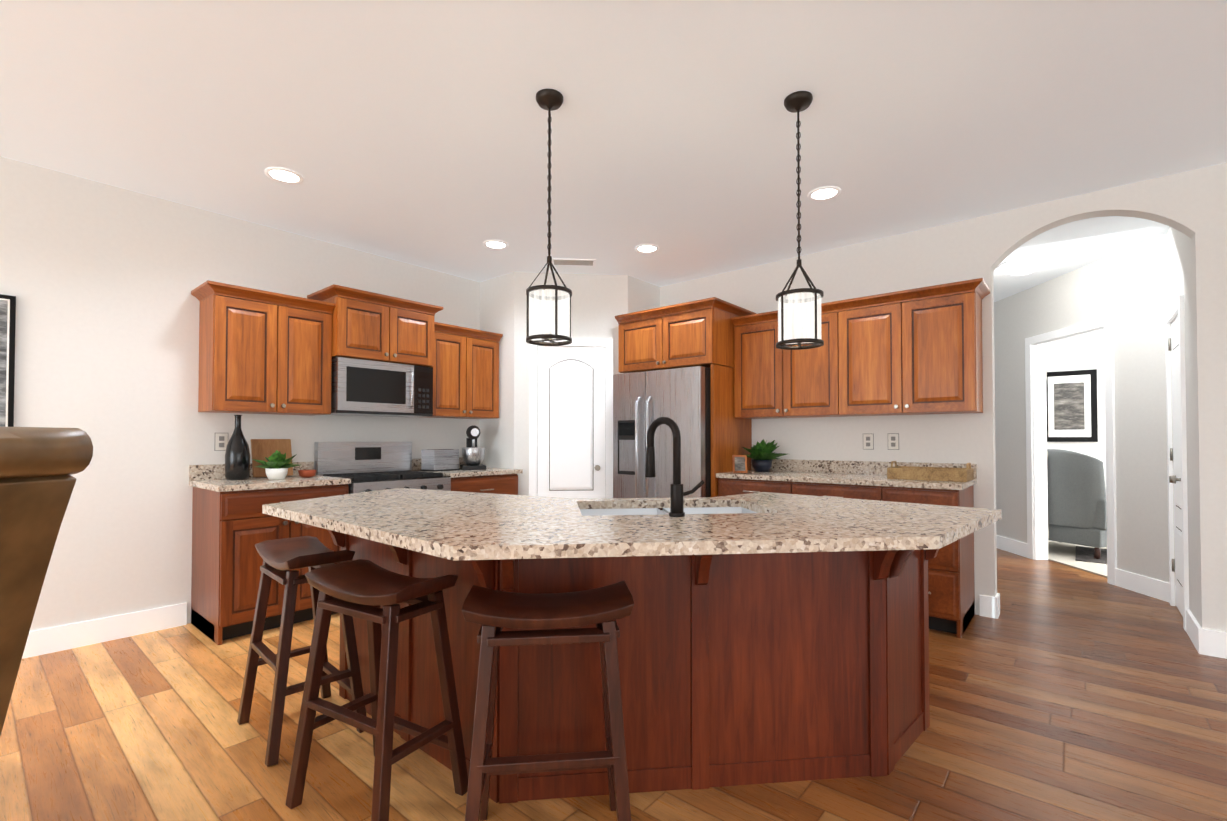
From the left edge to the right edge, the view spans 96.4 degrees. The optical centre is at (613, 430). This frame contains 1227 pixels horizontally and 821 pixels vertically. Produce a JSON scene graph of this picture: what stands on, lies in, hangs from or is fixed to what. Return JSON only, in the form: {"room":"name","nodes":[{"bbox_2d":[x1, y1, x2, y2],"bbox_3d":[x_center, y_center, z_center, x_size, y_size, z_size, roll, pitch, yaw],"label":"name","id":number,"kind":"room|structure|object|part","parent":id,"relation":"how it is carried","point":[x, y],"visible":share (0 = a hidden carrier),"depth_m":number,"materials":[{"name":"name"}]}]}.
{"room":"kitchen","nodes":[
{"label":"kitchen","id":0,"kind":"room"},
{"bbox_2d":[0,156,479,630],"bbox_3d":[-3.271,-0.116,3.122,0.130,2.740,8.730,-1,-1,40],"label":"wall","id":1,"kind":"structure","parent":0,"point":[100,281],"depth_m":3.40,"materials":[{"name":"paint"}]},
{"bbox_2d":[0,294,15,426],"bbox_3d":[-3.504,-0.358,2.724,0.032,0.760,0.715,-1,-1,40],"label":"framed picture","id":2,"kind":"object","parent":1,"relation":"attached to","point":[7,334],"visible":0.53,"depth_m":2.97},
{"bbox_2d":[22,603,186,658],"bbox_3d":[-4.407,1.160,1.646,0.016,0.140,5.040,-1,-1,40],"label":"baseboard","id":3,"kind":"structure","parent":1,"relation":"attached to","point":[110,628],"depth_m":3.26,"materials":[{"name":"white wood"}]},
{"bbox_2d":[214,433,227,450],"bbox_3d":[-2.665,0.076,3.729,0.007,0.123,0.078,-1,-1,40],"label":"electrical outlet plate","id":4,"kind":"object","parent":1,"relation":"attached to","point":[221,441],"depth_m":3.72,"materials":[{"name":"plastic"}]},
{"bbox_2d":[191,280,334,415],"bbox_3d":[-2.389,-0.517,3.765,0.389,0.793,0.758,-1,-1,40],"label":"upper cabinet","id":5,"kind":"object","parent":1,"relation":"attached to","point":[263,352],"visible":1,"depth_m":3.63,"materials":[{"name":"brown wood"}]},
{"bbox_2d":[307,284,442,366],"bbox_3d":[-1.861,-0.776,4.330,0.469,0.488,0.872,-1,-1,40],"label":"upper cabinet","id":6,"kind":"object","parent":1,"relation":"attached to","point":[367,325],"visible":0.94,"depth_m":4.15,"materials":[{"name":"brown wood"}]},
{"bbox_2d":[328,357,432,416],"bbox_3d":[-1.867,-0.324,4.335,0.439,0.405,0.760,-1,-1,40],"label":"microwave","id":7,"kind":"object","parent":6,"relation":"attached to","point":[360,387],"visible":1,"depth_m":4.17,"materials":[{"name":"silver metal"}]},
{"bbox_2d":[426,322,502,418],"bbox_3d":[-1.407,-0.506,4.925,0.389,0.778,0.720,-1,-1,40],"label":"upper cabinet","id":8,"kind":"object","parent":1,"relation":"attached to","point":[466,374],"visible":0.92,"depth_m":4.82,"materials":[{"name":"brown wood"}]},
{"bbox_2d":[479,272,659,495],"bbox_3d":[-0.418,-0.079,5.424,1.250,2.740,1.270,-1,-1,40],"label":"wall","id":9,"kind":"structure","parent":0,"point":[599,302],"depth_m":5.09,"materials":[{"name":"paint"}]},
{"bbox_2d":[537,346,604,497],"bbox_3d":[-0.381,0.249,5.044,0.451,2.048,0.446,-1,-1,40],"label":"pantry door","id":10,"kind":"structure","parent":9,"relation":"in","point":[571,429],"depth_m":5.05,"materials":[{"name":"white wood"}]},
{"bbox_2d":[529,338,612,497],"bbox_3d":[-0.387,0.217,5.042,1.047,2.135,0.019,0,-1,-6],"label":"door frame","id":11,"kind":"structure","parent":9,"relation":"attached to","point":[607,344],"depth_m":5.06,"materials":[{"name":"white wood"}]},
{"bbox_2d":[0,548,1226,820],"bbox_3d":[2.007,1.291,2.346,9.900,0.100,14.800,-1,-1,40],"label":"floor","id":12,"kind":"structure","parent":0,"point":[1060,692],"depth_m":2.19,"materials":[{"name":"brown wood"}]},
{"bbox_2d":[0,427,92,735],"bbox_3d":[-1.949,0.604,1.121,1.101,1.234,0.827,0,-1,10],"label":"leather chair","id":13,"kind":"object","parent":12,"relation":"on","point":[39,466],"visible":1,"depth_m":1.38,"materials":[{"name":"brown leather"}]},
{"bbox_2d":[189,462,350,644],"bbox_3d":[-2.286,0.745,3.663,0.652,1.035,0.760,-1,-1,40],"label":"base cabinet","id":14,"kind":"object","parent":12,"relation":"on","point":[232,524],"visible":0.54,"depth_m":3.37,"materials":[{"name":"brown wood"}]},
{"bbox_2d":[225,415,249,479],"bbox_3d":[-2.507,0.111,3.658,0.140,0.430,0.140,-1,-1,40],"label":"vase","id":15,"kind":"object","parent":14,"relation":"on","point":[237,459],"visible":0.98,"depth_m":3.61,"materials":[{"name":"black ceramic"}]},
{"bbox_2d":[251,439,292,476],"bbox_3d":[-2.438,0.194,3.918,0.072,0.266,0.253,-1,-1,40],"label":"cutting board","id":16,"kind":"object","parent":14,"relation":"on","point":[261,449],"visible":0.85,"depth_m":3.89,"materials":[{"name":"brown wood"}]},
{"bbox_2d":[252,450,298,479],"bbox_3d":[-2.259,0.227,3.672,0.257,0.198,0.255,-1,-1,40],"label":"plant","id":17,"kind":"object","parent":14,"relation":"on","point":[277,465],"visible":1,"depth_m":3.63,"materials":[{"name":"green plant"}]},
{"bbox_2d":[298,470,316,477],"bbox_3d":[-2.158,0.303,3.865,0.114,0.052,0.116,-1,-1,40],"label":"copper bowl","id":18,"kind":"object","parent":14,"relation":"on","point":[306,473],"visible":1,"depth_m":3.82,"materials":[{"name":"orange metal"}]},
{"bbox_2d":[237,536,366,766],"bbox_3d":[-1.307,0.863,2.307,0.469,0.761,0.365,-1,-1,44],"label":"stool","id":19,"kind":"object","parent":12,"relation":"on","point":[282,558],"visible":0.81,"depth_m":2.25,"materials":[{"name":"brown wood"}]},
{"bbox_2d":[285,559,467,820],"bbox_3d":[-0.785,0.855,1.845,0.469,0.761,0.365,-1,-1,30],"label":"stool","id":20,"kind":"object","parent":12,"relation":"on","point":[363,589],"visible":0.98,"depth_m":1.81,"materials":[{"name":"brown wood"}]},
{"bbox_2d":[314,442,450,493],"bbox_3d":[-1.763,0.679,4.231,0.711,1.185,0.760,-1,-1,40],"label":"range","id":21,"kind":"object","parent":12,"relation":"on","point":[368,466],"visible":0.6,"depth_m":4.26,"materials":[{"name":"silver metal"}]},
{"bbox_2d":[412,457,522,494],"bbox_3d":[-1.297,0.764,4.831,0.652,1.035,0.742,-1,-1,40],"label":"base cabinet","id":22,"kind":"object","parent":12,"relation":"on","point":[497,480],"visible":0.19,"depth_m":4.67,"materials":[{"name":"brown wood"}]},
{"bbox_2d":[421,449,459,470],"bbox_3d":[-1.490,0.252,4.734,0.180,0.183,0.280,-1,-1,34],"label":"toaster","id":23,"kind":"object","parent":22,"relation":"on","point":[439,459],"visible":1,"depth_m":4.65,"materials":[{"name":"silver metal"}]},
{"bbox_2d":[460,425,485,469],"bbox_3d":[-1.272,0.151,4.963,0.200,0.393,0.360,0,-1,-20],"label":"stand mixer","id":24,"kind":"object","parent":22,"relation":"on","point":[473,454],"visible":1,"depth_m":4.84,"materials":[{"name":"silver metal"}]},
{"bbox_2d":[462,581,633,820],"bbox_3d":[-0.189,0.852,1.614,0.469,0.761,0.365,0,-1,-6],"label":"stool","id":25,"kind":"object","parent":12,"relation":"on","point":[495,612],"visible":1,"depth_m":1.51,"materials":[{"name":"brown wood"}]},
{"bbox_2d":[296,521,929,803],"bbox_3d":[-0.011,0.792,2.398,2.502,0.900,1.714,-1,-1,40],"label":"kitchen island","id":26,"kind":"object","parent":12,"relation":"on","point":[703,707],"depth_m":1.92,"materials":[{"name":"brown wood"}]},
{"bbox_2d":[262,485,1001,664],"bbox_3d":[-0.076,0.323,2.310,2.658,0.035,1.852,-1,-1,40],"label":"island countertop","id":27,"kind":"structure","parent":26,"relation":"on","point":[836,577],"depth_m":1.92,"materials":[{"name":"beige stone"}]},
{"bbox_2d":[613,364,751,497],"bbox_3d":[0.589,0.379,4.832,0.943,1.804,0.854,-1,-1,40],"label":"refrigerator","id":28,"kind":"object","parent":12,"relation":"on","point":[643,401],"depth_m":4.51,"materials":[{"name":"silver metal"}]},
{"bbox_3d":[1.000,0.376,4.612,0.031,1.804,0.660,-1,-1,40],"label":"fridge panel","id":29,"kind":"part","parent":28,"relation":"part of","materials":[{"name":"brown wood"}]},
{"bbox_2d":[716,459,976,638],"bbox_3d":[1.655,0.751,4.056,1.665,1.035,0.652,-1,-1,40],"label":"base cabinet","id":30,"kind":"object","parent":12,"relation":"on","point":[951,594],"visible":0.17,"depth_m":3.63,"materials":[{"name":"brown wood"}]},
{"bbox_2d":[732,455,746,472],"bbox_3d":[0.998,0.264,4.333,0.110,0.140,0.045,0,-1,5],"label":"frame","id":31,"kind":"object","parent":30,"relation":"on","point":[739,463],"visible":1,"depth_m":4.32,"materials":[{"name":"brown wood"}]},
{"bbox_2d":[743,439,787,471],"bbox_3d":[1.243,0.203,4.525,0.418,0.273,0.398,-1,-1,40],"label":"plant","id":32,"kind":"object","parent":30,"relation":"on","point":[762,456],"visible":1,"depth_m":4.50,"materials":[{"name":"green plant"}]},
{"bbox_2d":[887,461,973,481],"bbox_3d":[2.133,0.269,3.697,0.460,0.116,0.300,-1,-1,40],"label":"basket tray","id":33,"kind":"object","parent":30,"relation":"on","point":[966,474],"visible":1,"depth_m":3.59,"materials":[{"name":"beige wicker"}]},
{"bbox_2d":[1048,541,1106,577],"bbox_3d":[4.984,1.275,4.794,3.717,0.012,2.776,-1,-1,40],"label":"carpet floor","id":34,"kind":"structure","parent":12,"relation":"on","point":[1062,553],"depth_m":5.49,"materials":[{"name":"beige carpet"}]},
{"bbox_2d":[1047,449,1106,558],"bbox_3d":[4.894,0.734,5.829,0.898,1.080,0.860,0,-1,-22],"label":"armchair","id":35,"kind":"object","parent":34,"relation":"on","point":[1076,490],"visible":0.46,"depth_m":5.48,"materials":[{"name":"grey fabric"}]},
{"bbox_2d":[1075,546,1106,563],"bbox_3d":[5.342,1.272,5.315,1.320,0.010,0.920,-1,-1,40],"label":"area rug","id":36,"kind":"object","parent":34,"relation":"on","point":[1084,554],"visible":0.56,"depth_m":5.58,"materials":[{"name":"grey fabric"}]},
{"bbox_2d":[0,0,1226,301],"bbox_3d":[2.007,-1.548,2.392,9.900,0.100,14.800,-1,-1,40],"label":"ceiling","id":37,"kind":"structure","parent":0,"point":[414,132],"depth_m":2.61,"materials":[{"name":"paint"}]},
{"bbox_2d":[264,167,303,183],"bbox_3d":[-1.914,-1.481,3.189,0.195,0.009,0.195,0,-1,16],"label":"recessed light","id":38,"kind":"object","parent":37,"relation":"in","point":[283,175],"depth_m":3.18,"materials":[{"name":"white plastic"}]},
{"bbox_2d":[483,240,507,248],"bbox_3d":[-0.926,-1.462,4.316,0.195,0.009,0.195,-1,-1,34],"label":"recessed light","id":39,"kind":"object","parent":37,"relation":"in","point":[492,244],"depth_m":4.31,"materials":[{"name":"white plastic"}]},
{"bbox_2d":[526,88,571,345],"bbox_3d":[-0.287,-0.946,2.453,0.203,1.102,0.203,-1,-1,40],"label":"pendant light","id":40,"kind":"object","parent":37,"relation":"hanging from","point":[543,325],"visible":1,"depth_m":2.40,"materials":[{"name":"glass"}]},
{"bbox_2d":[552,258,595,265],"bbox_3d":[-0.345,-1.455,4.739,0.380,0.010,0.160,0,-1,-5],"label":"ceiling vent","id":41,"kind":"object","parent":37,"relation":"in","point":[574,262],"visible":0.96,"depth_m":4.73,"materials":[{"name":"white metal"}]},
{"bbox_2d":[635,244,658,252],"bbox_3d":[0.269,-1.461,4.407,0.195,0.009,0.195,0,-1,1],"label":"recessed light","id":42,"kind":"object","parent":37,"relation":"in","point":[644,248],"depth_m":4.40,"materials":[{"name":"white plastic"}]},
{"bbox_2d":[776,91,823,349],"bbox_3d":[0.834,-0.938,2.468,0.203,1.118,0.203,-1,-1,40],"label":"pendant light","id":43,"kind":"object","parent":37,"relation":"hanging from","point":[799,319],"visible":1,"depth_m":2.42,"materials":[{"name":"glass"}]},
{"bbox_2d":[808,186,840,200],"bbox_3d":[1.315,-1.477,3.421,0.195,0.009,0.195,0,-1,16],"label":"recessed light","id":44,"kind":"object","parent":37,"relation":"in","point":[827,192],"depth_m":3.42,"materials":[{"name":"white plastic"}]},
{"bbox_2d":[999,256,1046,274],"bbox_3d":[3.551,-1.410,4.762,0.340,0.100,0.340,-1,-1,40],"label":"dome ceiling light","id":45,"kind":"object","parent":37,"relation":"attached to","point":[1023,266],"visible":0.98,"depth_m":4.68,"materials":[{"name":"white glass"}]},
{"bbox_2d":[660,163,1226,631],"bbox_3d":[3.068,-0.112,3.390,9.200,2.740,0.130,-1,-1,40],"label":"wall","id":46,"kind":"structure","parent":0,"point":[1192,205],"depth_m":3.75,"materials":[{"name":"paint"}]},
{"bbox_2d":[615,297,755,373],"bbox_3d":[0.637,-0.782,4.892,1.023,0.508,0.729,-1,-1,40],"label":"upper cabinet","id":47,"kind":"object","parent":46,"relation":"attached to","point":[693,333],"visible":0.96,"depth_m":4.58,"materials":[{"name":"brown wood"}]},
{"bbox_2d":[731,299,846,418],"bbox_3d":[1.469,-0.527,4.438,0.914,0.833,0.340,-1,-1,40],"label":"upper cabinet","id":48,"kind":"object","parent":46,"relation":"attached to","point":[770,381],"depth_m":4.30,"materials":[{"name":"brown wood"}]},
{"bbox_2d":[863,434,873,449],"bbox_3d":[1.965,0.084,4.230,0.078,0.123,0.007,-1,-1,40],"label":"electrical outlet plate","id":49,"kind":"object","parent":46,"relation":"attached to","point":[868,439],"depth_m":4.23,"materials":[{"name":"plastic"}]},
{"bbox_2d":[888,433,898,449],"bbox_3d":[2.101,0.082,4.116,0.078,0.123,0.007,-1,-1,40],"label":"electrical outlet plate","id":50,"kind":"object","parent":46,"relation":"attached to","point":[893,438],"depth_m":4.11,"materials":[{"name":"plastic"}]},
{"bbox_2d":[847,278,982,415],"bbox_3d":[2.072,-0.535,3.927,0.914,0.833,0.340,-1,-1,40],"label":"upper cabinet","id":51,"kind":"object","parent":46,"relation":"attached to","point":[916,351],"depth_m":3.72,"materials":[{"name":"brown wood"}]},
{"bbox_2d":[1194,625,1226,658],"bbox_3d":[4.911,1.161,1.713,4.246,0.140,0.016,-1,-1,40],"label":"baseboard","id":52,"kind":"structure","parent":46,"relation":"attached to","point":[1207,642],"depth_m":3.05,"materials":[{"name":"white wood"}]},
{"bbox_2d":[1046,332,1105,487],"bbox_3d":[5.705,-0.068,6.103,4.520,2.740,0.120,-1,-1,40],"label":"wall","id":53,"kind":"structure","parent":0,"point":[1084,353],"depth_m":6.27,"materials":[{"name":"paint"}]},
{"bbox_2d":[1046,369,1097,441],"bbox_3d":[5.282,-0.281,6.357,0.490,0.820,0.040,-1,-1,40],"label":"framed picture","id":54,"kind":"object","parent":53,"relation":"attached to","point":[1071,404],"visible":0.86,"depth_m":6.33},
{"bbox_2d":[994,233,1168,582],"bbox_3d":[4.384,-0.054,6.947,0.120,2.740,6.200,0,-1,4],"label":"wall","id":55,"kind":"structure","parent":0,"point":[1127,289],"depth_m":4.47,"materials":[{"name":"paint"}]},
{"bbox_2d":[996,315,1169,602],"bbox_3d":[4.324,0.200,7.047,3.554,2.235,4.853,-1,-1,40],"label":"trim","id":56,"kind":"structure","parent":55,"relation":"attached to","point":[1035,547],"depth_m":5.48,"materials":[{"name":"white wood"}]},
{"bbox_2d":[1167,227,1197,621],"bbox_3d":[3.898,-0.107,3.705,0.120,2.740,1.424,-1,-1,40],"label":"wall","id":57,"kind":"structure","parent":0,"point":[1179,257],"depth_m":3.38,"materials":[{"name":"paint"}]},
{"bbox_2d":[1168,315,1182,615],"bbox_3d":[3.846,0.235,3.753,0.105,2.034,0.622,-1,-1,40],"label":"end door","id":58,"kind":"structure","parent":57,"relation":"in","point":[1175,452],"depth_m":3.78,"materials":[{"name":"white wood"}]},
{"bbox_2d":[1165,295,1188,630],"bbox_3d":[3.846,0.204,3.747,0.020,2.120,0.760,-1,-1,40],"label":"door frame","id":59,"kind":"structure","parent":57,"relation":"attached to","point":[1176,308],"depth_m":3.49,"materials":[{"name":"white wood"}]},
{"bbox_2d":[1186,609,1198,643],"bbox_3d":[3.456,1.186,3.268,0.016,0.140,0.450,-1,-1,40],"label":"baseboard","id":60,"kind":"structure","parent":57,"relation":"attached to","point":[1191,621],"depth_m":3.30,"materials":[{"name":"white wood"}]}
]}

